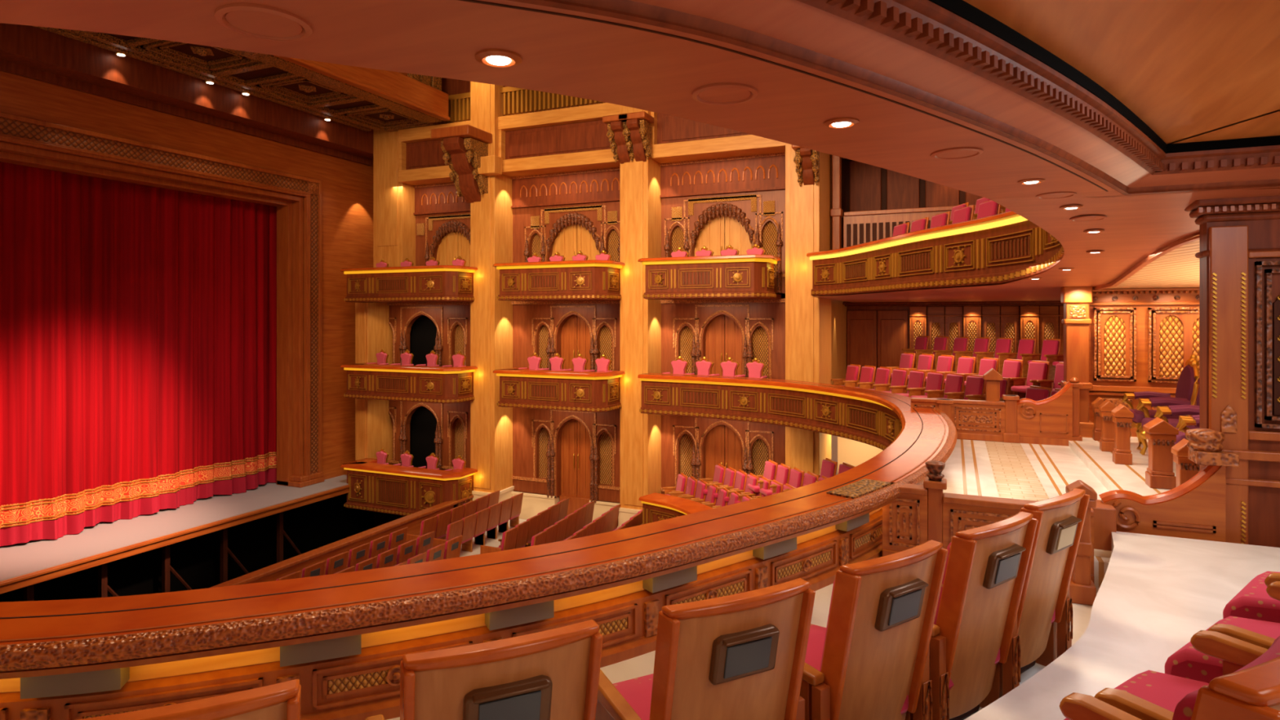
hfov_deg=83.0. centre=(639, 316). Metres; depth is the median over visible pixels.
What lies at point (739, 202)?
wall
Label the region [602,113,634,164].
bracket
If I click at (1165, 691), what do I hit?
seat cushion
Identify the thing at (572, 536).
chair
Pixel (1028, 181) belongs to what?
recessed light
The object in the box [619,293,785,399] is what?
wall
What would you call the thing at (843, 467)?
chair
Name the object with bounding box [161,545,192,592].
frame
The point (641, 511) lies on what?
chair
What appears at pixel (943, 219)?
chair
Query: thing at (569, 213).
wall
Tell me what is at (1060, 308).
carved wall panel
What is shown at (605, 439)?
grille
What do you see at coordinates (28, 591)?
frame
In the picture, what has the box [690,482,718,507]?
chair
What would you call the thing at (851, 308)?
wall
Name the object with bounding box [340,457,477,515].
box
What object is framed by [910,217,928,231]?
chair
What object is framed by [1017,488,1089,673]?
chair
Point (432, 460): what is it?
chair
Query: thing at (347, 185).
wall
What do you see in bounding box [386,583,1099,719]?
floor
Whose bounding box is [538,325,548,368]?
grille
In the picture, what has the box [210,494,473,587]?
parapet
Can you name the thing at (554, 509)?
chair
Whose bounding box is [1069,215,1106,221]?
ceiling vent
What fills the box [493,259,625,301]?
box
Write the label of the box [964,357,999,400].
chair
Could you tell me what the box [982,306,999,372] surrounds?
carved wall panel
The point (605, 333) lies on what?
grille
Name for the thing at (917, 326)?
grille
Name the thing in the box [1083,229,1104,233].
recessed light
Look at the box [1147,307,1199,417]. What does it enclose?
screen panel
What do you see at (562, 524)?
chair
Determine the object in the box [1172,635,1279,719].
cushion
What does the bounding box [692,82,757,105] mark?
ceiling vent
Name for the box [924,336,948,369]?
chair
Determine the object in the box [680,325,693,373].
grille
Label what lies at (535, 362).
chair
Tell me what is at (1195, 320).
grille
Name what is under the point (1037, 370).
chair
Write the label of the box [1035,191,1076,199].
ceiling vent
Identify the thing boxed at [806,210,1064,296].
gallery
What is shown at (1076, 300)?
square column
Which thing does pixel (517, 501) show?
chair
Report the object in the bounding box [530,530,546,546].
chair
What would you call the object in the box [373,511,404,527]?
wall
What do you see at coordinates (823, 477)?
chair
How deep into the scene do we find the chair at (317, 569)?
14.77 m
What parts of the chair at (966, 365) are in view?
armrest, backrest, armrest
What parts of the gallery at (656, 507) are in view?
panel frame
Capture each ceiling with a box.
[0,0,1279,302]
[963,0,1279,144]
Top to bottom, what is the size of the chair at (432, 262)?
1.182 m
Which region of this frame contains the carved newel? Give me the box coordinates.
[1065,480,1097,605]
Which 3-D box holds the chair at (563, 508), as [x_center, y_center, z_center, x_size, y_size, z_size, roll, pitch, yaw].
[-2.339,5.582,20.081,0.597,1.037,0.640,0,0,23]
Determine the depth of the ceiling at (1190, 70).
3.40 m
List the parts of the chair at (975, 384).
armrest, backrest, armrest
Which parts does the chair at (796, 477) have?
backrest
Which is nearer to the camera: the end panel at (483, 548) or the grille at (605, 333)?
the end panel at (483, 548)
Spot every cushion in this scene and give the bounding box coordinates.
[613,673,653,719]
[804,623,908,714]
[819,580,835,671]
[933,542,951,624]
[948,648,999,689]
[1051,608,1055,622]
[1063,670,1208,719]
[1164,616,1279,683]
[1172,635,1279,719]
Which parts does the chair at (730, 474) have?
seat, armrest, backrest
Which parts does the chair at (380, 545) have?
backrest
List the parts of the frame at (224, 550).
post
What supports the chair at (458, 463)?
on the box at (405, 491)
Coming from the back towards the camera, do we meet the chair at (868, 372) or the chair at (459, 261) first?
the chair at (459, 261)
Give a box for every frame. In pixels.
[0,111,324,487]
[23,584,34,601]
[97,563,119,597]
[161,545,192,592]
[220,528,248,583]
[276,511,302,563]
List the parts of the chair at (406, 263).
backrest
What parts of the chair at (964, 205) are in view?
backrest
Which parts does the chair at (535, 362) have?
backrest, frame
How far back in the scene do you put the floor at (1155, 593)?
4.15 m
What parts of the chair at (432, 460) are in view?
backrest, frame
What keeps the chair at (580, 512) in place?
on the floor at (488, 542)
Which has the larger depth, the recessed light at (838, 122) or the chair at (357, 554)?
the chair at (357, 554)
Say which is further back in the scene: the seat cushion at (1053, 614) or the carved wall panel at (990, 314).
the carved wall panel at (990, 314)
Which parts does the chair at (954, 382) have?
armrest, backrest, armrest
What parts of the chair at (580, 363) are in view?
backrest, frame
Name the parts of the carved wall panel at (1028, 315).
arch frame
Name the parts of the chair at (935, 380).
seat, armrest, backrest, armrest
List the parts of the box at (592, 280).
panel frame, panel frame, panel frame, panel frame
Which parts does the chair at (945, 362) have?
armrest, backrest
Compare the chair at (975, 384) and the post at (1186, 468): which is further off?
the chair at (975, 384)
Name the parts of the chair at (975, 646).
armrest, screen frame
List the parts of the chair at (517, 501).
armrest, armrest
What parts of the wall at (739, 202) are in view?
door, door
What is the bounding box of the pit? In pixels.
[0,493,373,601]
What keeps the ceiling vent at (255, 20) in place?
in the ceiling at (565, 55)
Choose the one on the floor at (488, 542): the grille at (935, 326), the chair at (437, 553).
the chair at (437, 553)
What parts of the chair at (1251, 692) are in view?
armrest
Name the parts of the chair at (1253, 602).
armrest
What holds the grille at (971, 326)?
attached to the carved wall panel at (972, 315)
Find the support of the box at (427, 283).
attached to the column at (491, 217)
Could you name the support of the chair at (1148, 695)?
on the floor at (1155, 593)
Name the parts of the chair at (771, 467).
seat, armrest, backrest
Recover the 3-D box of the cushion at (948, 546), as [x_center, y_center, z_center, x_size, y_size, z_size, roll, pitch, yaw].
[1.665,1.365,3.586,0.539,0.630,0.235,0,0,-36]
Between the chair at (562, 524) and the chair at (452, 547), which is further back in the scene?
the chair at (562, 524)
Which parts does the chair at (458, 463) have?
backrest, frame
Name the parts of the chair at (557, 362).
backrest, frame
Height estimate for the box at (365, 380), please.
1.018 m
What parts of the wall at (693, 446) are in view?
door, door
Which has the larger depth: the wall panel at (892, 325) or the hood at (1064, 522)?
the wall panel at (892, 325)
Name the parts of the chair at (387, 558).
backrest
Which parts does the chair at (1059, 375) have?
armrest, backrest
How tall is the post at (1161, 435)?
0.727 m
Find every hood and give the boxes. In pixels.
[472,680,549,704]
[722,627,779,647]
[889,581,928,597]
[996,546,1026,559]
[1058,517,1081,528]
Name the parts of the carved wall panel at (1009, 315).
arch frame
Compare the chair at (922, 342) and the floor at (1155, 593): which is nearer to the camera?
the floor at (1155, 593)
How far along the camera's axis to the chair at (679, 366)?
18.64 m
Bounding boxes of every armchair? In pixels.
[1121,354,1199,449]
[1137,388,1199,454]
[1155,406,1199,444]
[1177,417,1199,433]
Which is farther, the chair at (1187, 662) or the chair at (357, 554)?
the chair at (357, 554)
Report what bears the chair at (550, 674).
on the floor at (642, 665)
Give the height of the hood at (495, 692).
0.016 m
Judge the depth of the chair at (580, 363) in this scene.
19.80 m
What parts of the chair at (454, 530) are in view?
backrest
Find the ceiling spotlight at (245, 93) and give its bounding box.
[241,91,250,95]
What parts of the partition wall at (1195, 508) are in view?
post, curved rail, panel moulding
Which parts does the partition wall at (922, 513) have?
skirting, panel, rail, panel, rail, skirting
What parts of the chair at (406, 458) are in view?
backrest, frame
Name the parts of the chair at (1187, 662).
armrest, armrest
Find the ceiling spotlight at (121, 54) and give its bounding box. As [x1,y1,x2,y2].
[115,52,126,56]
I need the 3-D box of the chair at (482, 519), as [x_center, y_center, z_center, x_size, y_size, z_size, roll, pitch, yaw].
[-4.352,5.582,19.055,0.597,1.037,0.640,0,0,23]
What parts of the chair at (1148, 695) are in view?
armrest, armrest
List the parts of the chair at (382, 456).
backrest, frame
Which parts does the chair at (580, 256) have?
backrest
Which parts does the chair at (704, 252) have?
backrest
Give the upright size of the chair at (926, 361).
1.037 m
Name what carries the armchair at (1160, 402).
on the step
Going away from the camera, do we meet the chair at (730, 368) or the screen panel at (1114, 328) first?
the screen panel at (1114, 328)
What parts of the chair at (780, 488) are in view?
backrest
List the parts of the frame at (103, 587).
post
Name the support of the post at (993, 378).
on the floor
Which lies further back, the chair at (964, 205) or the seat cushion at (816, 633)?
the chair at (964, 205)
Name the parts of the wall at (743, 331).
door, door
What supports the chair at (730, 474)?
on the step
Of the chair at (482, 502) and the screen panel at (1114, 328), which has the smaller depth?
the screen panel at (1114, 328)
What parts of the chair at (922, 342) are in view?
armrest, armrest, backrest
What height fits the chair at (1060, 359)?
1.037 m
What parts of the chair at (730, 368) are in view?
backrest, frame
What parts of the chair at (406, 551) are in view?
backrest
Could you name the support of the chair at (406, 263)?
on the box at (427, 283)
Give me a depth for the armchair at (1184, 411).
8.55 m
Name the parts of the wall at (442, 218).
door, door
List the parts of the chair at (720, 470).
seat, armrest, armrest, backrest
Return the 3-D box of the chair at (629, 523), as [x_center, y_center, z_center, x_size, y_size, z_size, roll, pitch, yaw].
[-0.524,5.582,18.031,0.597,1.037,0.640,0,0,23]
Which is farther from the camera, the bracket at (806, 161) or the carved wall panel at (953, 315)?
the carved wall panel at (953, 315)
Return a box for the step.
[1068,436,1199,496]
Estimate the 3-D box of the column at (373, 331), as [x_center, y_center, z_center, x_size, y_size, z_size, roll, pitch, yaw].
[-8.531,2.550,23.997,0.520,7.100,1.930,0,0,23]
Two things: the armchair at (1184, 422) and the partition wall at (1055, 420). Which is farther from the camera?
the partition wall at (1055, 420)
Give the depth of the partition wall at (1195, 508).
5.67 m
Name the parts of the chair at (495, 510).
armrest, seat, armrest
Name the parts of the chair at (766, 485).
backrest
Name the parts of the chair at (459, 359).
backrest, frame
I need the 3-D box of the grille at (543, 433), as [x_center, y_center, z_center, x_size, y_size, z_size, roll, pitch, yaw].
[-2.815,4.075,21.747,0.460,1.550,0.060,0,0,23]
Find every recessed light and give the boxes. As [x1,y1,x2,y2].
[475,48,522,67]
[823,117,859,128]
[1017,178,1044,184]
[1027,277,1042,279]
[1058,267,1075,270]
[1059,204,1083,209]
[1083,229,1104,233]
[1085,250,1104,253]
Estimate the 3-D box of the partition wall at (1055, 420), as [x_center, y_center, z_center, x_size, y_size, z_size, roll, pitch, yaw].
[6.080,1.400,10.797,0.875,1.000,0.233,0,0,23]
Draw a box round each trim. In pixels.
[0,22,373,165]
[0,451,275,525]
[0,484,350,594]
[458,0,1108,191]
[507,0,1279,195]
[629,0,1279,187]
[796,0,1279,174]
[842,301,1063,306]
[928,0,1279,153]
[1088,286,1199,397]
[1093,232,1199,289]
[1093,548,1111,557]
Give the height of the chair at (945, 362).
1.037 m
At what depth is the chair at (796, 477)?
16.52 m
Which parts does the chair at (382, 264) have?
backrest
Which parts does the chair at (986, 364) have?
armrest, backrest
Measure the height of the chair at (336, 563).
1.037 m
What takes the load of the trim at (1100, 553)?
attached to the step
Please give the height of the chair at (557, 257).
1.182 m
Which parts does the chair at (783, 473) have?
seat, armrest, backrest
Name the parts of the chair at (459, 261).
backrest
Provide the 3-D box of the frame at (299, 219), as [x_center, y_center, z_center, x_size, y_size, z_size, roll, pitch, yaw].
[-13.054,0.460,15.913,1.000,9.280,14.440,0,0,23]
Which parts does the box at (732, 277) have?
panel frame, panel frame, panel frame, panel frame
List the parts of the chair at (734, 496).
backrest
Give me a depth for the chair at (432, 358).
21.79 m
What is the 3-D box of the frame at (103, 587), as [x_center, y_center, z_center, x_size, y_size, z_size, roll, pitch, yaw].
[-11.674,6.870,16.584,0.120,3.260,1.288,0,0,23]
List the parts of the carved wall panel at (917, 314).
arch frame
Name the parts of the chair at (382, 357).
backrest, frame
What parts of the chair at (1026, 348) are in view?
armrest, backrest, armrest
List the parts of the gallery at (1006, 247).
panel frame, panel frame, panel frame, panel frame, panel frame, panel frame, panel frame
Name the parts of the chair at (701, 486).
armrest, backrest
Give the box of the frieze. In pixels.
[1092,295,1199,300]
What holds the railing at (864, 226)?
on the floor
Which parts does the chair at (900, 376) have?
armrest, backrest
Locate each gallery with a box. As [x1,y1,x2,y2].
[638,492,712,524]
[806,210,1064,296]
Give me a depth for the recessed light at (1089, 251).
7.70 m
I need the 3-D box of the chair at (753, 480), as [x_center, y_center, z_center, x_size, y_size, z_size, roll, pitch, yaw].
[2.517,4.381,17.593,0.597,1.037,0.640,0,0,-13]
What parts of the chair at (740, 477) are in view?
seat, armrest, backrest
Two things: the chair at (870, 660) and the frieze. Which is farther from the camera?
the frieze
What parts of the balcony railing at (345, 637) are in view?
panel frame, lattice panel, panel frame, lattice panel, panel frame, under moulding, panel frame, skirting, lattice panel, panel frame, panel frame, panel frame, lattice panel, panel frame, panel frame, panel frame, lattice panel, panel frame, panel frame, panel frame, lattice panel, panel frame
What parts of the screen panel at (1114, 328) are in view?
panel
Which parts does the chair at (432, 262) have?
backrest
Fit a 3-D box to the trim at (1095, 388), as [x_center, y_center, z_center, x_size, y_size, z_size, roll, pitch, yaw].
[9.528,0.350,9.933,6.400,1.700,0.200,0,0,23]
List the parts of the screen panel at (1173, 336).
frame, panel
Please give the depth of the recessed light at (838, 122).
3.51 m
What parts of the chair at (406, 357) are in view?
backrest, frame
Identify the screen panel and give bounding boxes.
[1093,307,1136,408]
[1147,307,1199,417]
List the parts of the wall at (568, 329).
door, door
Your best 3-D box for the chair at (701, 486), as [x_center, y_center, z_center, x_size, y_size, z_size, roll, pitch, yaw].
[1.382,4.782,18.676,0.597,1.037,0.640,0,0,-13]
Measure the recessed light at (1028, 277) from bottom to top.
0.020 m
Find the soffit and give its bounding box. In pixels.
[33,26,450,132]
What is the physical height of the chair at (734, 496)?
1.037 m
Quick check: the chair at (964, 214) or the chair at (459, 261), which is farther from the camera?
the chair at (459, 261)
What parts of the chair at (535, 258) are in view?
backrest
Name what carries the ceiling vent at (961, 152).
in the ceiling at (565, 55)
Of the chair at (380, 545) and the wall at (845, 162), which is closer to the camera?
the chair at (380, 545)
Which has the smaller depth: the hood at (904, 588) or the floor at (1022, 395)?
the hood at (904, 588)
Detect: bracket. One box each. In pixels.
[431,124,492,203]
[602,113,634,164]
[618,111,653,161]
[791,144,819,186]
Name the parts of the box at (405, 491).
panel frame, panel frame, panel frame, panel frame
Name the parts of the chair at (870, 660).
armrest, screen frame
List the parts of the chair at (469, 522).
armrest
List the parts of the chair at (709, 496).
armrest, backrest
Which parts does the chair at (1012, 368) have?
backrest, armrest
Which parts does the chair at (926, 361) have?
armrest, backrest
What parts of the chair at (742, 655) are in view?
armrest, screen frame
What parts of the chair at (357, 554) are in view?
backrest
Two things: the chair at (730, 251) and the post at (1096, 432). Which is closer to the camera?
the post at (1096, 432)
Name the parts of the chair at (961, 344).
armrest, backrest, armrest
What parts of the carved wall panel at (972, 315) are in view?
arch frame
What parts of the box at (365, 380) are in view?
panel frame, panel frame, panel frame, panel frame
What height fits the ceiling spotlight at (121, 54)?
0.040 m
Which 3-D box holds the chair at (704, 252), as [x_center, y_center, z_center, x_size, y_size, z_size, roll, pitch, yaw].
[1.509,-1.209,18.251,0.680,1.182,0.598,0,0,32]
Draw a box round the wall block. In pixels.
[477,155,502,176]
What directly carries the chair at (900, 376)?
on the floor
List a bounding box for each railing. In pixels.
[0,373,957,719]
[843,204,1001,247]
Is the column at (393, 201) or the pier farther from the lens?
the column at (393, 201)
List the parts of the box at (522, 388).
panel frame, panel frame, panel frame, panel frame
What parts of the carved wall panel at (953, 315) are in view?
arch frame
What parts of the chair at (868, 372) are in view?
armrest, backrest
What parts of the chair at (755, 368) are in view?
backrest, frame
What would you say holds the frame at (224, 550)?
on the floor
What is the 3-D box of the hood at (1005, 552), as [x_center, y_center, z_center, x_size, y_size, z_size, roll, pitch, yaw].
[1.768,1.125,3.446,0.230,0.016,0.030,0,0,-36]
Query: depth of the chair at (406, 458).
22.19 m
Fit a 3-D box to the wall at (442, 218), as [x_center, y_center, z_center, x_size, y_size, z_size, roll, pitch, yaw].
[-5.934,-2.425,22.973,2.860,3.650,0.446,0,0,23]
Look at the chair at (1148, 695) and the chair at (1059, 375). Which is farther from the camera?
the chair at (1059, 375)
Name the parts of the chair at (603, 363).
backrest, frame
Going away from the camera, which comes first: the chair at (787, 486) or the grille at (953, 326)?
the chair at (787, 486)
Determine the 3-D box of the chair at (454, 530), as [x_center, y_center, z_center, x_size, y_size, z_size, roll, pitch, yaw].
[-4.776,5.582,17.975,0.597,1.037,0.640,0,0,23]
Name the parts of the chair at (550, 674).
armrest, screen frame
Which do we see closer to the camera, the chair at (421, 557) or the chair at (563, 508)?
the chair at (421, 557)
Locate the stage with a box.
[0,475,347,581]
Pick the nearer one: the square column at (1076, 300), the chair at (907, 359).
the square column at (1076, 300)
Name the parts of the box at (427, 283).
panel frame, panel frame, panel frame, panel frame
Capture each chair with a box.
[77,679,301,719]
[275,570,300,580]
[301,560,325,577]
[324,551,348,574]
[334,565,355,573]
[346,542,369,571]
[355,555,377,571]
[364,619,603,719]
[367,534,389,568]
[369,348,388,364]
[375,258,388,267]
[376,448,388,464]
[376,546,397,568]
[387,527,408,559]
[390,349,413,365]
[392,450,413,466]
[393,560,407,566]
[395,538,417,565]
[400,257,413,266]
[406,551,426,564]
[414,531,434,555]
[415,350,439,366]
[418,453,439,469]
[419,515,437,537]
[426,257,439,265]
[426,542,444,561]
[435,510,451,538]
[440,504,464,539]
[442,351,466,367]
[443,535,462,559]
[444,519,463,540]
[445,513,476,551]
[446,455,466,471]
[452,255,466,266]
[461,507,489,551]
[462,499,476,518]
[474,502,501,545]
[475,494,488,512]
[486,497,512,538]
[487,489,499,507]
[497,493,523,532]
[497,520,529,548]
[497,526,518,551]
[518,352,542,369]
[524,508,550,546]
[526,514,540,543]
[526,524,557,546]
[527,252,542,262]
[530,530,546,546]
[539,352,564,370]
[547,502,559,527]
[549,251,564,261]
[554,517,568,542]
[557,497,568,521]
[562,353,588,371]
[564,511,577,539]
[564,534,576,540]
[572,250,587,260]
[573,506,586,532]
[573,527,586,537]
[582,501,595,526]
[582,520,595,536]
[586,354,612,372]
[592,515,604,534]
[595,249,611,260]
[595,577,815,719]
[601,509,613,533]
[609,503,620,531]
[613,524,625,530]
[621,518,633,528]
[629,512,641,526]
[637,509,642,524]
[662,355,688,374]
[662,472,687,497]
[671,246,688,257]
[671,475,697,499]
[680,479,706,503]
[686,356,714,375]
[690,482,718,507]
[695,245,713,256]
[698,463,725,505]
[701,487,728,508]
[708,466,736,497]
[711,356,740,377]
[711,489,740,507]
[719,469,747,502]
[720,244,739,255]
[729,472,759,503]
[737,357,767,377]
[740,475,770,500]
[742,494,751,502]
[746,244,765,254]
[747,459,777,495]
[751,479,782,497]
[759,462,791,496]
[772,466,804,494]
[782,483,795,492]
[785,471,818,489]
[799,539,948,719]
[803,457,837,485]
[817,475,828,480]
[831,364,860,386]
[838,462,854,474]
[854,364,875,389]
[871,366,892,391]
[875,368,908,393]
[885,352,915,391]
[893,222,909,235]
[895,369,926,397]
[902,335,929,368]
[902,353,934,392]
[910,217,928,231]
[910,370,945,398]
[921,355,954,397]
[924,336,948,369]
[929,211,950,228]
[929,511,1038,719]
[937,372,965,399]
[942,355,976,399]
[944,336,968,371]
[948,202,968,224]
[951,204,974,223]
[951,374,986,399]
[964,337,991,373]
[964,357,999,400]
[971,377,1009,401]
[973,197,990,219]
[977,200,1000,218]
[986,337,1013,375]
[1000,205,1005,213]
[1002,359,1023,395]
[1004,337,1036,377]
[1009,360,1050,395]
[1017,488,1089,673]
[1025,385,1052,400]
[1027,338,1061,379]
[1036,362,1063,391]
[1050,388,1061,396]
[1052,354,1063,366]
[1059,635,1279,719]
[1063,630,1268,719]
[1164,581,1279,683]
[1222,571,1279,622]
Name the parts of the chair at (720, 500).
backrest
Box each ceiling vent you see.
[214,3,311,41]
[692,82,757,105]
[930,146,983,159]
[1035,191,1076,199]
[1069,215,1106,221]
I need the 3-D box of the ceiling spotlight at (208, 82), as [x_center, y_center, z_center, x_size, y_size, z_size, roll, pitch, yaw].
[-10.717,-5.830,18.040,0.200,0.040,0.195,0,0,23]
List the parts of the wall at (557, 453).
door, door handle, door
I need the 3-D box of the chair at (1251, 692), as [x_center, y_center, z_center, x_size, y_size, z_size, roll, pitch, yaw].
[1.038,1.143,1.613,0.734,1.115,0.840,0,0,-33]
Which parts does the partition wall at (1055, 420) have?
curved rail, panel moulding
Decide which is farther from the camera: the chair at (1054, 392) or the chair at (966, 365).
the chair at (966, 365)
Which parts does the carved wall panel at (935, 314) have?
arch frame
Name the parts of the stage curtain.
trim cord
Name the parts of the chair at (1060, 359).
seat, armrest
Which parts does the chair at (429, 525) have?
backrest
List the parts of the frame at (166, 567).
post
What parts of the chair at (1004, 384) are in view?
armrest, backrest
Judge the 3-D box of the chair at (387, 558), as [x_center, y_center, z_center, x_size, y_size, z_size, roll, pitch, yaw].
[-5.684,5.582,15.775,0.597,1.037,0.640,0,0,23]
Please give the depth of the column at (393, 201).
23.14 m
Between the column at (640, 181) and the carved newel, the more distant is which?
the column at (640, 181)
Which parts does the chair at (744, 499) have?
backrest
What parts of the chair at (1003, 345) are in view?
armrest, backrest, armrest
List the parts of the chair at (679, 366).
backrest, frame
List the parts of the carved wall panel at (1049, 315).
arch frame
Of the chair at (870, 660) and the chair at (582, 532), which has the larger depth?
the chair at (582, 532)
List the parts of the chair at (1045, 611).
screen frame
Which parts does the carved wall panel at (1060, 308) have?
arch frame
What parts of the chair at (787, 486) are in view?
backrest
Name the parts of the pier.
carved frame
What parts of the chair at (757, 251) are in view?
backrest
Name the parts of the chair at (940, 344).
armrest, backrest, armrest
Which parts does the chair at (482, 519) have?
armrest, seat, armrest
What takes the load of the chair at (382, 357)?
on the box at (365, 380)
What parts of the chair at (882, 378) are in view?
armrest, backrest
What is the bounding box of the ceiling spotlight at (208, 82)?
[204,80,214,84]
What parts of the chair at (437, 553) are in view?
backrest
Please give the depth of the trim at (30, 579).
16.64 m
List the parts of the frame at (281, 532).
post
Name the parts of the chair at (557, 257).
backrest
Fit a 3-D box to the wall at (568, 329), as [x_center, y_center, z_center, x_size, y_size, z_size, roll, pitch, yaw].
[-1.983,0.920,21.264,4.030,2.760,0.446,0,0,23]
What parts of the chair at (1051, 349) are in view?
seat, armrest, backrest, armrest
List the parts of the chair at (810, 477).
backrest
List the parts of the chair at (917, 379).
seat, armrest, armrest, backrest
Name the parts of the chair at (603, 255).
backrest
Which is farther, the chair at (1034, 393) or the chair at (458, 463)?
the chair at (458, 463)
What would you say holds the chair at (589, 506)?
on the floor at (488, 542)
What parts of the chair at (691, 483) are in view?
armrest, backrest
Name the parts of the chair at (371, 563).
backrest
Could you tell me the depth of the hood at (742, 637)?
2.54 m
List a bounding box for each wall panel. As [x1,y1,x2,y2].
[841,157,982,211]
[847,310,876,384]
[877,310,908,368]
[909,306,926,368]
[926,306,944,369]
[944,306,963,371]
[963,306,982,373]
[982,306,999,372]
[1000,306,1019,359]
[1019,306,1039,377]
[1039,306,1058,359]
[1058,306,1063,354]
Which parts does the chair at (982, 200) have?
armrest, backrest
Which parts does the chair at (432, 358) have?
backrest, frame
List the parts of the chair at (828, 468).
backrest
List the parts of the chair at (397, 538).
backrest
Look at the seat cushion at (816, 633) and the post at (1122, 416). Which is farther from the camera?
the post at (1122, 416)
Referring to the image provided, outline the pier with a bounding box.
[1184,195,1279,547]
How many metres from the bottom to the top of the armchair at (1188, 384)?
1.299 m
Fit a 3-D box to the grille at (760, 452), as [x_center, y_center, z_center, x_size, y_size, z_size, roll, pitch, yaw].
[3.205,3.975,19.141,0.460,1.550,0.060,0,0,23]
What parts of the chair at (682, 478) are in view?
armrest, armrest, backrest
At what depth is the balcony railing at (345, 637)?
4.00 m
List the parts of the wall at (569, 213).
door, door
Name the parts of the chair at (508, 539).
backrest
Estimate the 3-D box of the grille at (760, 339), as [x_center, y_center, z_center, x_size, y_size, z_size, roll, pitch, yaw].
[3.205,1.025,19.141,0.460,1.550,0.060,0,0,23]
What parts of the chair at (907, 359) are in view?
armrest, backrest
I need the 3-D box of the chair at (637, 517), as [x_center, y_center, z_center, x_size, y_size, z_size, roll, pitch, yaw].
[-0.330,5.582,18.579,0.597,1.037,0.640,0,0,23]
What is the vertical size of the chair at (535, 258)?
1.182 m
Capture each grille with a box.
[407,73,441,90]
[454,324,463,354]
[454,418,463,459]
[532,234,541,256]
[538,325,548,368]
[538,427,548,478]
[600,325,611,370]
[600,431,611,484]
[608,229,618,261]
[671,226,684,252]
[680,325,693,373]
[680,433,693,487]
[752,326,768,378]
[752,438,768,475]
[762,221,777,277]
[913,322,922,359]
[931,322,940,354]
[949,322,958,355]
[967,322,977,356]
[986,322,995,358]
[1004,322,1014,352]
[1025,323,1034,338]
[1044,323,1053,339]
[1103,315,1125,375]
[1159,315,1182,377]
[1192,317,1199,370]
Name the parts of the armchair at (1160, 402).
leg, seat, backrest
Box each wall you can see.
[0,71,373,479]
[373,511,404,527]
[386,302,470,366]
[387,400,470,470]
[413,182,470,266]
[511,167,620,294]
[511,300,620,397]
[511,407,620,502]
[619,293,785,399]
[659,152,785,293]
[660,298,785,379]
[660,414,785,493]
[831,155,846,475]
[837,436,883,474]
[841,158,965,248]
[846,305,1063,389]
[882,460,1094,582]
[911,394,1019,443]
[1017,377,1082,445]
[1088,290,1199,436]
[1092,428,1239,551]
[1105,235,1199,288]
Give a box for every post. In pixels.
[830,155,843,249]
[982,368,1002,400]
[1091,396,1104,440]
[1097,399,1115,452]
[1111,404,1133,465]
[1142,417,1178,489]
[1171,438,1199,486]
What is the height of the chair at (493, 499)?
1.037 m
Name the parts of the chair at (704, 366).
backrest, frame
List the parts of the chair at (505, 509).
armrest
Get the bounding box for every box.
[340,265,477,302]
[340,362,477,403]
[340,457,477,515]
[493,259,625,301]
[493,367,625,412]
[637,253,781,300]
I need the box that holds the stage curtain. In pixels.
[0,161,276,546]
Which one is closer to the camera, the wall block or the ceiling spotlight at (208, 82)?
the ceiling spotlight at (208, 82)
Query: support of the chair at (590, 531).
on the floor at (488, 542)
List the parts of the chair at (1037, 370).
armrest, seat, backrest, armrest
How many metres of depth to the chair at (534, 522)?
18.30 m
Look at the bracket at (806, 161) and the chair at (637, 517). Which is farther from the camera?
the chair at (637, 517)
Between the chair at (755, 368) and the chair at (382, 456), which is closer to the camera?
the chair at (755, 368)
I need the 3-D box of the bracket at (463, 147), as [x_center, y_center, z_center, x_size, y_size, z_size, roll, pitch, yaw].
[-5.132,-4.346,20.874,1.302,1.976,1.162,0,0,23]
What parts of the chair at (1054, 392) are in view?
backrest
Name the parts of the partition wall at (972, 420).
rail, panel, panel, rail, skirting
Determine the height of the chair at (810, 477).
1.037 m
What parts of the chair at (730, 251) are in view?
backrest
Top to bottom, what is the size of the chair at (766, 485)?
1.037 m
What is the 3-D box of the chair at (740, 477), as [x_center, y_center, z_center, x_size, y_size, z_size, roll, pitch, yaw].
[2.298,4.381,17.968,0.597,1.037,0.640,0,0,-13]
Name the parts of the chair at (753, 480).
armrest, backrest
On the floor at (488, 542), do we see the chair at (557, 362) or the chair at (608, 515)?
the chair at (608, 515)
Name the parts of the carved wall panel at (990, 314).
arch frame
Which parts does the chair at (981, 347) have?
armrest, backrest, armrest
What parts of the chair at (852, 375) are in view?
armrest, armrest, backrest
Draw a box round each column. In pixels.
[355,302,392,464]
[373,127,415,267]
[470,81,514,503]
[617,105,661,527]
[785,142,831,477]
[1060,286,1093,437]
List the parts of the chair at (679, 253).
backrest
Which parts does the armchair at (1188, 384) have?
leg, seat, backrest, gilded frame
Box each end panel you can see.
[405,533,420,542]
[432,537,447,547]
[480,545,501,554]
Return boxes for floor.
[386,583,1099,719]
[459,518,526,556]
[511,490,620,528]
[941,439,1110,587]
[964,531,1279,719]
[1017,379,1053,399]
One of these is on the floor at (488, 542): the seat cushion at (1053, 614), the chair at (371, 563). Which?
the chair at (371, 563)
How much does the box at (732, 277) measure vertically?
1.018 m
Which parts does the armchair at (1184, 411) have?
seat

